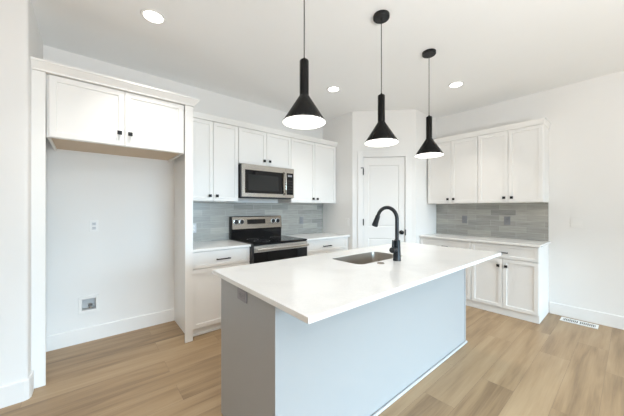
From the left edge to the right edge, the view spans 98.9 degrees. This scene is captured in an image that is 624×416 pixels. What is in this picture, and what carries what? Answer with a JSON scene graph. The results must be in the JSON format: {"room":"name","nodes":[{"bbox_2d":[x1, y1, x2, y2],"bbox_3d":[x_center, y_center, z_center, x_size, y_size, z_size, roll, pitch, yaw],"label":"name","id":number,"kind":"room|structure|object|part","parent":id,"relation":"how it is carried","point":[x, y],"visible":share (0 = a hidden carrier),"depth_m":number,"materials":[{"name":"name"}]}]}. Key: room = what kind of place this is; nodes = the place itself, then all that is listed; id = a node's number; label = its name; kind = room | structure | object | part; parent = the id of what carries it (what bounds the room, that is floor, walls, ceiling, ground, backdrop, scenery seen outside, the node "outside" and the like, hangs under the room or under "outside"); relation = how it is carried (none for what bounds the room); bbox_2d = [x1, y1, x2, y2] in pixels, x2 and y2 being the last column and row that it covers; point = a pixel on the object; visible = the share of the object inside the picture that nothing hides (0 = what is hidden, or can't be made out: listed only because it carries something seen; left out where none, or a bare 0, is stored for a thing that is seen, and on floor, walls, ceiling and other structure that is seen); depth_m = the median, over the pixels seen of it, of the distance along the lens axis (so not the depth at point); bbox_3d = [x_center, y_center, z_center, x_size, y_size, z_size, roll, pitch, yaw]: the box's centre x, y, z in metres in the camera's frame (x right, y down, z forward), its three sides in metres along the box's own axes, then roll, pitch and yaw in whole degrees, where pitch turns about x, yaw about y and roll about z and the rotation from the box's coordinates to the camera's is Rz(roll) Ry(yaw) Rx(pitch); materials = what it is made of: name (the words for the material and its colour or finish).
{"room":"kitchen","nodes":[
{"label":"kitchen","id":0,"kind":"room"},
{"bbox_2d":[0,0,42,386],"bbox_3d":[-4.397,-0.093,0.333,5.678,2.825,0.786,0,0,-40],"label":"wall","id":1,"kind":"structure","parent":0,"point":[20,37],"depth_m":1.82,"materials":[{"name":"paint"}]},
{"bbox_2d":[0,370,33,408],"bbox_3d":[-4.173,1.250,0.075,5.692,0.140,0.132,0,0,-40],"label":"baseboard","id":2,"kind":"structure","parent":1,"relation":"attached to","point":[20,391],"depth_m":1.81,"materials":[{"name":"white paint"}]},
{"bbox_2d":[43,45,322,335],"bbox_3d":[-1.182,-0.093,3.610,3.660,2.825,0.120,0,0,-40],"label":"wall","id":3,"kind":"structure","parent":0,"point":[129,262],"depth_m":2.78,"materials":[{"name":"paint"}]},
{"bbox_2d":[78,294,98,314],"bbox_3d":[-2.243,0.952,2.683,0.156,0.172,0.088,0,0,-40],"label":"water supply box","id":4,"kind":"object","parent":3,"relation":"attached to","point":[91,302],"visible":1,"depth_m":2.68,"materials":[{"name":"white plastic"}]},
{"bbox_2d":[89,220,98,231],"bbox_3d":[-2.190,0.176,2.683,0.072,0.116,0.009,0,0,-40],"label":"wall outlet","id":5,"kind":"object","parent":3,"relation":"attached to","point":[93,224],"visible":1,"depth_m":2.68,"materials":[{"name":"white plastic"}]},
{"bbox_2d":[46,308,173,351],"bbox_3d":[-2.046,1.250,2.801,1.094,0.140,0.014,0,0,-40],"label":"baseboard","id":6,"kind":"structure","parent":3,"relation":"attached to","point":[65,339],"depth_m":2.74,"materials":[{"name":"white paint"}]},
{"bbox_2d":[47,75,183,161],"bbox_3d":[-1.821,-0.777,2.551,0.966,0.473,0.682,0,0,-40],"label":"upper cabinet","id":7,"kind":"object","parent":3,"relation":"attached to","point":[83,118],"visible":1,"depth_m":2.29,"materials":[{"name":"white paint"}]},
{"bbox_3d":[-1.807,-0.776,2.167,0.467,0.467,0.020,0,0,-40],"label":"door","id":8,"kind":"part","parent":7,"relation":"part of","materials":[{"name":"white paint"}]},
{"bbox_2d":[30,56,199,111],"bbox_3d":[-1.662,-1.051,2.400,1.168,0.070,0.318,0,0,-40],"label":"crown molding","id":9,"kind":"structure","parent":7,"relation":"attached to","point":[51,68],"depth_m":2.21,"materials":[{"name":"white paint"}]},
{"bbox_3d":[-1.839,-0.564,2.572,0.934,0.012,0.602,0,0,-40],"label":"panel","id":10,"kind":"part","parent":7,"relation":"part of","materials":[{"name":"brown wood"}]},
{"bbox_3d":[-1.445,-0.776,2.469,0.467,0.467,0.020,0,0,-40],"label":"door","id":11,"kind":"part","parent":7,"relation":"part of","materials":[{"name":"white paint"}]},
{"bbox_2d":[193,118,237,201],"bbox_3d":[-1.251,-0.549,3.227,0.621,0.928,0.375,0,0,-40],"label":"upper cabinet","id":12,"kind":"object","parent":3,"relation":"attached to","point":[215,145],"visible":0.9,"depth_m":3.12,"materials":[{"name":"white paint"}]},
{"bbox_3d":[-1.274,-0.548,3.012,0.306,0.922,0.020,0,0,-40],"label":"door","id":13,"kind":"part","parent":12,"relation":"part of","materials":[{"name":"white paint"}]},
{"bbox_3d":[-1.036,-0.548,3.211,0.306,0.922,0.020,0,0,-40],"label":"door","id":14,"kind":"part","parent":12,"relation":"part of","materials":[{"name":"white paint"}]},
{"bbox_2d":[193,202,322,241],"bbox_3d":[-0.711,0.165,3.918,2.336,0.497,0.008,0,0,-40],"label":"backsplash","id":15,"kind":"structure","parent":3,"relation":"attached to","point":[211,219],"depth_m":3.77,"materials":[{"name":"tile"}]},
{"bbox_2d":[193,223,195,232],"bbox_3d":[-1.458,0.241,3.281,0.072,0.116,0.009,0,0,-40],"label":"wall outlet","id":16,"kind":"object","parent":15,"relation":"attached to","point":[194,224],"visible":0.54,"depth_m":3.29,"materials":[{"name":"grey plastic"}]},
{"bbox_2d":[238,127,290,168],"bbox_3d":[-0.707,-0.789,3.682,0.793,0.449,0.375,0,0,-40],"label":"upper cabinet","id":17,"kind":"object","parent":3,"relation":"attached to","point":[255,147],"visible":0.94,"depth_m":3.53,"materials":[{"name":"white paint"}]},
{"bbox_3d":[-0.762,-0.788,3.439,0.392,0.443,0.020,0,0,-40],"label":"door","id":18,"kind":"part","parent":17,"relation":"part of","materials":[{"name":"white paint"}]},
{"bbox_2d":[238,163,293,198],"bbox_3d":[-0.670,-0.340,3.631,0.769,0.420,0.478,0,0,-40],"label":"microwave","id":19,"kind":"object","parent":17,"relation":"attached to","point":[254,181],"visible":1,"depth_m":3.44,"materials":[{"name":"silver metal"}]},
{"bbox_3d":[-0.359,-0.337,3.611,0.025,0.320,0.048,0,0,-40],"label":"handle","id":20,"kind":"part","parent":19,"relation":"part of","materials":[{"name":"silver metal"}]},
{"bbox_3d":[-0.314,-0.347,3.699,0.135,0.402,0.027,0,0,-40],"label":"control panel","id":21,"kind":"part","parent":19,"relation":"part of","materials":[{"name":"silver metal"}]},
{"bbox_3d":[-0.459,-0.788,3.693,0.392,0.443,0.020,0,0,-40],"label":"door","id":22,"kind":"part","parent":17,"relation":"part of","materials":[{"name":"white paint"}]},
{"bbox_2d":[278,138,335,203],"bbox_3d":[-0.049,-0.549,4.231,0.917,0.928,0.375,0,0,-40],"label":"upper cabinet","id":23,"kind":"object","parent":3,"relation":"attached to","point":[313,164],"visible":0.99,"depth_m":4.08,"materials":[{"name":"white paint"}]},
{"bbox_2d":[193,110,337,146],"bbox_3d":[-0.472,-1.050,3.667,2.294,0.070,0.038,0,0,-40],"label":"crown molding","id":24,"kind":"structure","parent":23,"relation":"attached to","point":[196,114],"depth_m":3.47,"materials":[{"name":"white paint"}]},
{"bbox_3d":[-0.133,-0.548,3.966,0.443,0.922,0.020,0,0,-40],"label":"door","id":25,"kind":"part","parent":23,"relation":"part of","materials":[{"name":"white paint"}]},
{"bbox_3d":[0.210,-0.548,4.252,0.443,0.922,0.020,0,0,-40],"label":"door","id":26,"kind":"part","parent":23,"relation":"part of","materials":[{"name":"white paint"}]},
{"bbox_2d":[0,305,623,415],"bbox_3d":[-0.227,1.350,-0.914,10.678,0.060,8.288,0,0,-40],"label":"floor","id":27,"kind":"structure","parent":0,"point":[507,365],"depth_m":2.12,"materials":[{"name":"brown wood"}]},
{"bbox_2d":[31,69,45,388],"bbox_3d":[-2.224,0.152,2.217,0.074,2.333,0.650,0,0,-40],"label":"end panel","id":28,"kind":"object","parent":27,"relation":"on","point":[38,78],"visible":0.95,"depth_m":1.97,"materials":[{"name":"white paint"}]},
{"bbox_2d":[174,105,192,342],"bbox_3d":[-1.427,0.152,2.893,0.072,2.333,0.665,0,0,-40],"label":"end panel","id":29,"kind":"object","parent":27,"relation":"on","point":[183,165],"visible":0.85,"depth_m":2.82,"materials":[{"name":"white paint"}]},
{"bbox_2d":[193,247,249,336],"bbox_3d":[-1.155,0.880,3.126,0.639,0.878,0.654,0,0,-40],"label":"base cabinet","id":30,"kind":"object","parent":27,"relation":"on","point":[206,285],"visible":0.37,"depth_m":2.82,"materials":[{"name":"white paint"}]},
{"bbox_3d":[-0.998,1.310,2.939,0.639,0.017,0.016,0,0,-40],"label":"shoe molding","id":31,"kind":"part","parent":30,"relation":"part of","materials":[{"name":"white paint"}]},
{"bbox_3d":[-0.975,0.533,2.910,0.634,0.167,0.020,0,0,-40],"label":"drawer","id":32,"kind":"part","parent":30,"relation":"part of","materials":[{"name":"white paint"}]},
{"bbox_2d":[193,239,250,251],"bbox_3d":[-1.157,0.427,3.129,0.641,0.025,0.644,0,0,-40],"label":"countertop","id":33,"kind":"structure","parent":30,"relation":"on","point":[217,244],"depth_m":3.01,"materials":[{"name":"white stone"}]},
{"bbox_2d":[229,216,308,263],"bbox_3d":[-0.564,0.713,3.533,0.786,1.212,0.756,0,0,-40],"label":"range","id":34,"kind":"object","parent":27,"relation":"on","point":[263,233],"visible":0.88,"depth_m":3.52,"materials":[{"name":"black metal"}]},
{"bbox_3d":[-0.762,0.193,3.777,0.770,0.170,0.036,0,0,-40],"label":"control panel","id":35,"kind":"part","parent":34,"relation":"part of","materials":[{"name":"silver metal"}]},
{"bbox_2d":[231,235,306,244],"bbox_3d":[-0.566,0.411,3.536,0.786,0.020,0.626,0,0,-40],"label":"cooktop","id":36,"kind":"object","parent":34,"relation":"in","point":[249,239],"depth_m":3.46,"materials":[{"name":"black glass"}]},
{"bbox_3d":[-0.371,0.756,3.303,0.780,0.657,0.027,0,0,-40],"label":"oven door","id":37,"kind":"part","parent":34,"relation":"part of","materials":[{"name":"black glass"}]},
{"bbox_3d":[-0.362,0.469,3.291,0.776,0.077,0.002,0,0,-40],"label":"door rail","id":38,"kind":"part","parent":34,"relation":"part of","materials":[{"name":"silver metal"}]},
{"bbox_3d":[-0.341,0.470,3.267,0.746,0.030,0.061,0,0,-40],"label":"handle","id":39,"kind":"part","parent":34,"relation":"part of","materials":[{"name":"silver metal"}]},
{"bbox_2d":[307,237,347,255],"bbox_3d":[0.045,0.880,4.128,0.905,0.878,0.654,0,0,-40],"label":"base cabinet","id":40,"kind":"object","parent":27,"relation":"on","point":[321,246],"visible":0.21,"depth_m":3.90,"materials":[{"name":"white paint"}]},
{"bbox_3d":[0.043,0.927,3.760,0.425,0.602,0.020,0,0,-40],"label":"door","id":41,"kind":"part","parent":40,"relation":"part of","materials":[{"name":"white paint"}]},
{"bbox_2d":[284,232,349,240],"bbox_3d":[0.042,0.427,4.131,0.907,0.025,0.644,0,0,-40],"label":"countertop","id":42,"kind":"structure","parent":40,"relation":"on","point":[321,235],"depth_m":4.10,"materials":[{"name":"white stone"}]},
{"bbox_3d":[0.372,0.927,4.036,0.425,0.602,0.020,0,0,-40],"label":"door","id":43,"kind":"part","parent":40,"relation":"part of","materials":[{"name":"white paint"}]},
{"bbox_2d":[221,268,466,415],"bbox_3d":[0.462,0.880,2.185,2.207,0.878,0.692,0,0,-40],"label":"kitchen island","id":44,"kind":"object","parent":27,"relation":"on","point":[361,360],"visible":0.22,"depth_m":1.58,"materials":[{"name":"grey paint"}]},
{"bbox_2d":[237,288,246,303],"bbox_3d":[-0.389,0.482,1.480,0.009,0.062,0.116,0,0,-40],"label":"wall outlet","id":45,"kind":"object","parent":44,"relation":"attached to","point":[241,294],"visible":1,"depth_m":1.47,"materials":[{"name":"grey plastic"}]},
{"bbox_3d":[-0.369,0.880,1.482,0.022,0.878,0.652,0,0,-40],"label":"panel","id":46,"kind":"part","parent":44,"relation":"part of","materials":[{"name":"grey paint"}]},
{"bbox_2d":[212,242,500,323],"bbox_3d":[0.554,0.427,2.163,2.345,0.025,1.035,0,0,-40],"label":"island countertop","id":47,"kind":"structure","parent":44,"relation":"on","point":[312,288],"depth_m":1.63,"materials":[{"name":"white stone"}]},
{"bbox_2d":[333,252,392,263],"bbox_3d":[0.480,0.534,2.278,0.642,0.234,0.370,0,0,-40],"label":"sink","id":48,"kind":"object","parent":47,"relation":"in","point":[370,257],"visible":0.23,"depth_m":2.48,"materials":[{"name":"silver metal"}]},
{"bbox_2d":[372,206,400,260],"bbox_3d":[0.595,0.196,2.196,0.107,0.437,0.272,0,0,-40],"label":"faucet","id":49,"kind":"object","parent":47,"relation":"on","point":[395,249],"visible":1,"depth_m":2.12,"materials":[{"name":"black metal"}]},
{"bbox_3d":[0.620,0.116,2.199,0.030,0.277,0.209,0,0,-40],"label":"spout","id":50,"kind":"part","parent":49,"relation":"part of","materials":[{"name":"black metal"}]},
{"bbox_3d":[0.642,0.326,2.100,0.057,0.046,0.046,0,0,-40],"label":"handle","id":51,"kind":"part","parent":49,"relation":"part of","materials":[{"name":"black metal"}]},
{"bbox_3d":[0.680,1.309,1.924,2.207,0.019,0.014,0,0,-40],"label":"shoe molding","id":52,"kind":"part","parent":44,"relation":"part of","materials":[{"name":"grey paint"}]},
{"bbox_3d":[1.300,0.880,2.877,0.022,0.878,0.652,0,0,-40],"label":"panel","id":53,"kind":"part","parent":44,"relation":"part of","materials":[{"name":"grey paint"}]},
{"bbox_2d":[420,237,471,306],"bbox_3d":[2.094,0.880,4.013,0.592,0.878,0.720,0,0,-40],"label":"base cabinet","id":54,"kind":"object","parent":27,"relation":"on","point":[429,241],"visible":0.15,"depth_m":3.68,"materials":[{"name":"white paint"}]},
{"bbox_3d":[1.902,0.533,3.853,0.020,0.167,0.715,0,0,-40],"label":"drawer","id":55,"kind":"part","parent":54,"relation":"part of","materials":[{"name":"white paint"}]},
{"bbox_3d":[2.017,0.927,3.715,0.020,0.602,0.355,0,0,-40],"label":"door","id":56,"kind":"part","parent":54,"relation":"part of","materials":[{"name":"white paint"}]},
{"bbox_2d":[471,242,548,323],"bbox_3d":[2.551,0.880,3.467,0.592,0.878,0.701,0,0,-40],"label":"base cabinet","id":57,"kind":"object","parent":27,"relation":"on","point":[514,283],"visible":0.91,"depth_m":3.25,"materials":[{"name":"white paint"}]},
{"bbox_2d":[419,233,550,247],"bbox_3d":[2.329,0.427,3.741,0.579,0.025,1.442,0,0,-40],"label":"countertop","id":58,"kind":"structure","parent":57,"relation":"on","point":[507,241],"depth_m":3.57,"materials":[{"name":"white stone"}]},
{"bbox_3d":[2.246,0.927,3.441,0.020,0.602,0.346,0,0,-40],"label":"door","id":59,"kind":"part","parent":57,"relation":"part of","materials":[{"name":"white paint"}]},
{"bbox_3d":[2.359,0.533,3.306,0.020,0.167,0.696,0,0,-40],"label":"drawer","id":60,"kind":"part","parent":57,"relation":"part of","materials":[{"name":"white paint"}]},
{"bbox_3d":[2.471,0.927,3.172,0.020,0.602,0.346,0,0,-40],"label":"door","id":61,"kind":"part","parent":57,"relation":"part of","materials":[{"name":"white paint"}]},
{"bbox_2d":[560,317,598,328],"bbox_3d":[3.079,1.316,3.081,0.146,0.006,0.310,0,0,-40],"label":"floor vent","id":62,"kind":"object","parent":27,"relation":"in","point":[565,319],"visible":1,"depth_m":3.08,"materials":[{"name":"white plastic"}]},
{"bbox_2d":[31,0,623,120],"bbox_3d":[-0.227,-1.556,-0.914,10.678,0.100,8.288,0,0,-40],"label":"ceiling","id":63,"kind":"structure","parent":0,"point":[252,51],"depth_m":2.45,"materials":[{"name":"paint"}]},
{"bbox_2d":[140,8,165,24],"bbox_3d":[-1.243,-1.502,2.094,0.176,0.007,0.176,0,0,-40],"label":"recessed light","id":64,"kind":"object","parent":63,"relation":"in","point":[153,16],"visible":1,"depth_m":2.09,"materials":[{"name":"white plastic"}]},
{"bbox_2d":[282,0,325,128],"bbox_3d":[-0.046,-1.007,1.592,0.259,0.996,0.259,0,0,-40],"label":"pendant light","id":65,"kind":"object","parent":63,"relation":"hanging from","point":[304,114],"visible":1,"depth_m":1.56,"materials":[{"name":"black metal"}]},
{"bbox_3d":[-0.046,-0.593,1.592,0.259,0.162,0.259,0,0,-40],"label":"lamp shade","id":66,"kind":"part","parent":65,"relation":"part of","materials":[{"name":"black paint"}]},
{"bbox_2d":[283,114,324,128],"bbox_3d":[-0.046,-0.520,1.592,0.253,0.023,0.253,0,0,-40],"label":"diffuser","id":67,"kind":"object","parent":65,"relation":"attached to","point":[297,121],"depth_m":1.56,"materials":[{"name":"white"}]},
{"bbox_3d":[-0.046,-1.181,1.592,0.006,0.595,0.006,0,0,-40],"label":"cord","id":68,"kind":"part","parent":65,"relation":"part of","materials":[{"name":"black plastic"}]},
{"bbox_2d":[327,86,339,91],"bbox_3d":[0.271,-1.502,3.364,0.176,0.007,0.176,0,0,-40],"label":"recessed light","id":69,"kind":"object","parent":63,"relation":"in","point":[331,88],"visible":1,"depth_m":3.36,"materials":[{"name":"white"}]},
{"bbox_2d":[364,10,398,146],"bbox_3d":[0.541,-1.007,2.082,0.259,0.996,0.259,0,0,-40],"label":"pendant light","id":70,"kind":"object","parent":63,"relation":"hanging from","point":[381,135],"visible":1,"depth_m":2.06,"materials":[{"name":"black metal"}]},
{"bbox_3d":[0.541,-0.593,2.082,0.259,0.162,0.259,0,0,-40],"label":"lamp shade","id":71,"kind":"part","parent":70,"relation":"part of","materials":[{"name":"black paint"}]},
{"bbox_2d":[365,139,397,146],"bbox_3d":[0.541,-0.520,2.082,0.253,0.023,0.253,0,0,-40],"label":"diffuser","id":72,"kind":"object","parent":70,"relation":"attached to","point":[369,142],"depth_m":2.06,"materials":[{"name":"white"}]},
{"bbox_3d":[0.541,-1.181,2.082,0.006,0.595,0.006,0,0,-40],"label":"cord","id":73,"kind":"part","parent":70,"relation":"part of","materials":[{"name":"black plastic"}]},
{"bbox_2d":[415,48,443,157],"bbox_3d":[1.128,-1.007,2.573,0.259,0.996,0.259,0,0,-40],"label":"pendant light","id":74,"kind":"object","parent":63,"relation":"hanging from","point":[429,148],"visible":1,"depth_m":2.54,"materials":[{"name":"black metal"}]},
{"bbox_3d":[1.128,-0.593,2.573,0.259,0.162,0.259,0,0,-40],"label":"lamp shade","id":75,"kind":"part","parent":74,"relation":"part of","materials":[{"name":"black paint"}]},
{"bbox_2d":[415,153,443,157],"bbox_3d":[1.128,-0.520,2.573,0.253,0.023,0.253,0,0,-40],"label":"diffuser","id":76,"kind":"object","parent":74,"relation":"attached to","point":[419,155],"depth_m":2.56,"materials":[{"name":"white"}]},
{"bbox_2d":[448,81,463,87],"bbox_3d":[1.748,-1.502,3.242,0.176,0.007,0.176,0,0,-40],"label":"recessed light","id":77,"kind":"object","parent":63,"relation":"in","point":[456,84],"visible":1,"depth_m":3.23,"materials":[{"name":"white"}]},
{"bbox_2d":[323,111,352,249],"bbox_3d":[0.445,-0.093,4.440,0.100,2.825,0.693,0,0,-40],"label":"wall","id":78,"kind":"structure","parent":0,"point":[339,129],"depth_m":4.31,"materials":[{"name":"paint"}]},
{"bbox_2d":[353,109,415,248],"bbox_3d":[1.108,-0.093,4.149,0.953,2.825,0.100,0,0,5],"label":"wall","id":79,"kind":"structure","parent":0,"point":[402,123],"depth_m":4.09,"materials":[{"name":"paint"}]},
{"bbox_2d":[361,157,405,247],"bbox_3d":[1.089,0.260,4.087,0.678,2.096,0.108,0,0,5],"label":"door","id":80,"kind":"structure","parent":79,"relation":"in","point":[383,177],"depth_m":4.11,"materials":[{"name":"white paint"}]},
{"bbox_2d":[358,150,410,247],"bbox_3d":[1.106,0.220,4.091,0.804,2.200,0.016,0,0,5],"label":"trim","id":81,"kind":"structure","parent":79,"relation":"attached to","point":[361,154],"depth_m":4.08,"materials":[{"name":"white paint"}]},
{"bbox_2d":[416,110,435,243],"bbox_3d":[1.802,-0.093,4.309,0.666,2.825,0.100,0,0,-40],"label":"wall","id":82,"kind":"structure","parent":0,"point":[425,212],"depth_m":4.18,"materials":[{"name":"paint"}]},
{"bbox_2d":[436,71,623,316],"bbox_3d":[4.252,-0.093,1.990,0.120,2.825,6.801,0,0,-40],"label":"wall","id":83,"kind":"structure","parent":0,"point":[586,118],"depth_m":3.15,"materials":[{"name":"paint"}]},
{"bbox_2d":[428,136,477,203],"bbox_3d":[2.188,-0.541,4.076,0.367,0.928,0.713,0,0,-40],"label":"upper cabinet","id":84,"kind":"object","parent":83,"relation":"attached to","point":[453,175],"visible":0.94,"depth_m":3.94,"materials":[{"name":"white paint"}]},
{"bbox_3d":[1.962,-0.540,4.119,0.020,0.922,0.352,0,0,-40],"label":"door","id":85,"kind":"part","parent":84,"relation":"part of","materials":[{"name":"white paint"}]},
{"bbox_3d":[2.190,-0.540,3.845,0.020,0.922,0.352,0,0,-40],"label":"door","id":86,"kind":"part","parent":84,"relation":"part of","materials":[{"name":"white paint"}]},
{"bbox_2d":[433,117,550,143],"bbox_3d":[2.418,-1.042,3.809,0.353,0.070,1.434,0,0,-40],"label":"crown molding","id":87,"kind":"structure","parent":83,"relation":"attached to","point":[543,120],"depth_m":3.52,"materials":[{"name":"white paint"}]},
{"bbox_2d":[436,203,547,240],"bbox_3d":[2.542,0.169,3.932,0.008,0.489,1.422,0,0,-40],"label":"backsplash","id":88,"kind":"structure","parent":83,"relation":"attached to","point":[528,221],"depth_m":3.82,"materials":[{"name":"tile"}]},
{"bbox_2d":[462,216,466,222],"bbox_3d":[2.362,0.170,4.133,0.009,0.116,0.072,0,0,-40],"label":"wall outlet","id":89,"kind":"object","parent":88,"relation":"attached to","point":[464,218],"visible":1,"depth_m":4.13,"materials":[{"name":"grey plastic"}]},
{"bbox_2d":[504,216,509,224],"bbox_3d":[2.713,0.170,3.713,0.009,0.116,0.072,0,0,-40],"label":"wall outlet","id":90,"kind":"object","parent":88,"relation":"attached to","point":[506,219],"visible":1,"depth_m":3.71,"materials":[{"name":"grey plastic"}]},
{"bbox_2d":[478,124,548,202],"bbox_3d":[2.641,-0.541,3.535,0.367,0.928,0.694,0,0,-40],"label":"upper cabinet","id":91,"kind":"object","parent":83,"relation":"attached to","point":[513,165],"visible":1,"depth_m":3.39,"materials":[{"name":"white paint"}]},
{"bbox_3d":[2.417,-0.540,3.574,0.020,0.922,0.342,0,0,-40],"label":"door","id":92,"kind":"part","parent":91,"relation":"part of","materials":[{"name":"white paint"}]},
{"bbox_3d":[2.639,-0.540,3.308,0.020,0.922,0.342,0,0,-40],"label":"door","id":93,"kind":"part","parent":91,"relation":"part of","materials":[{"name":"white paint"}]},
{"bbox_2d":[550,302,623,329],"bbox_3d":[4.694,1.250,1.355,0.014,0.140,5.260,0,0,-40],"label":"baseboard","id":94,"kind":"structure","parent":83,"relation":"attached to","point":[615,321],"depth_m":3.11,"materials":[{"name":"white paint"}]}
]}

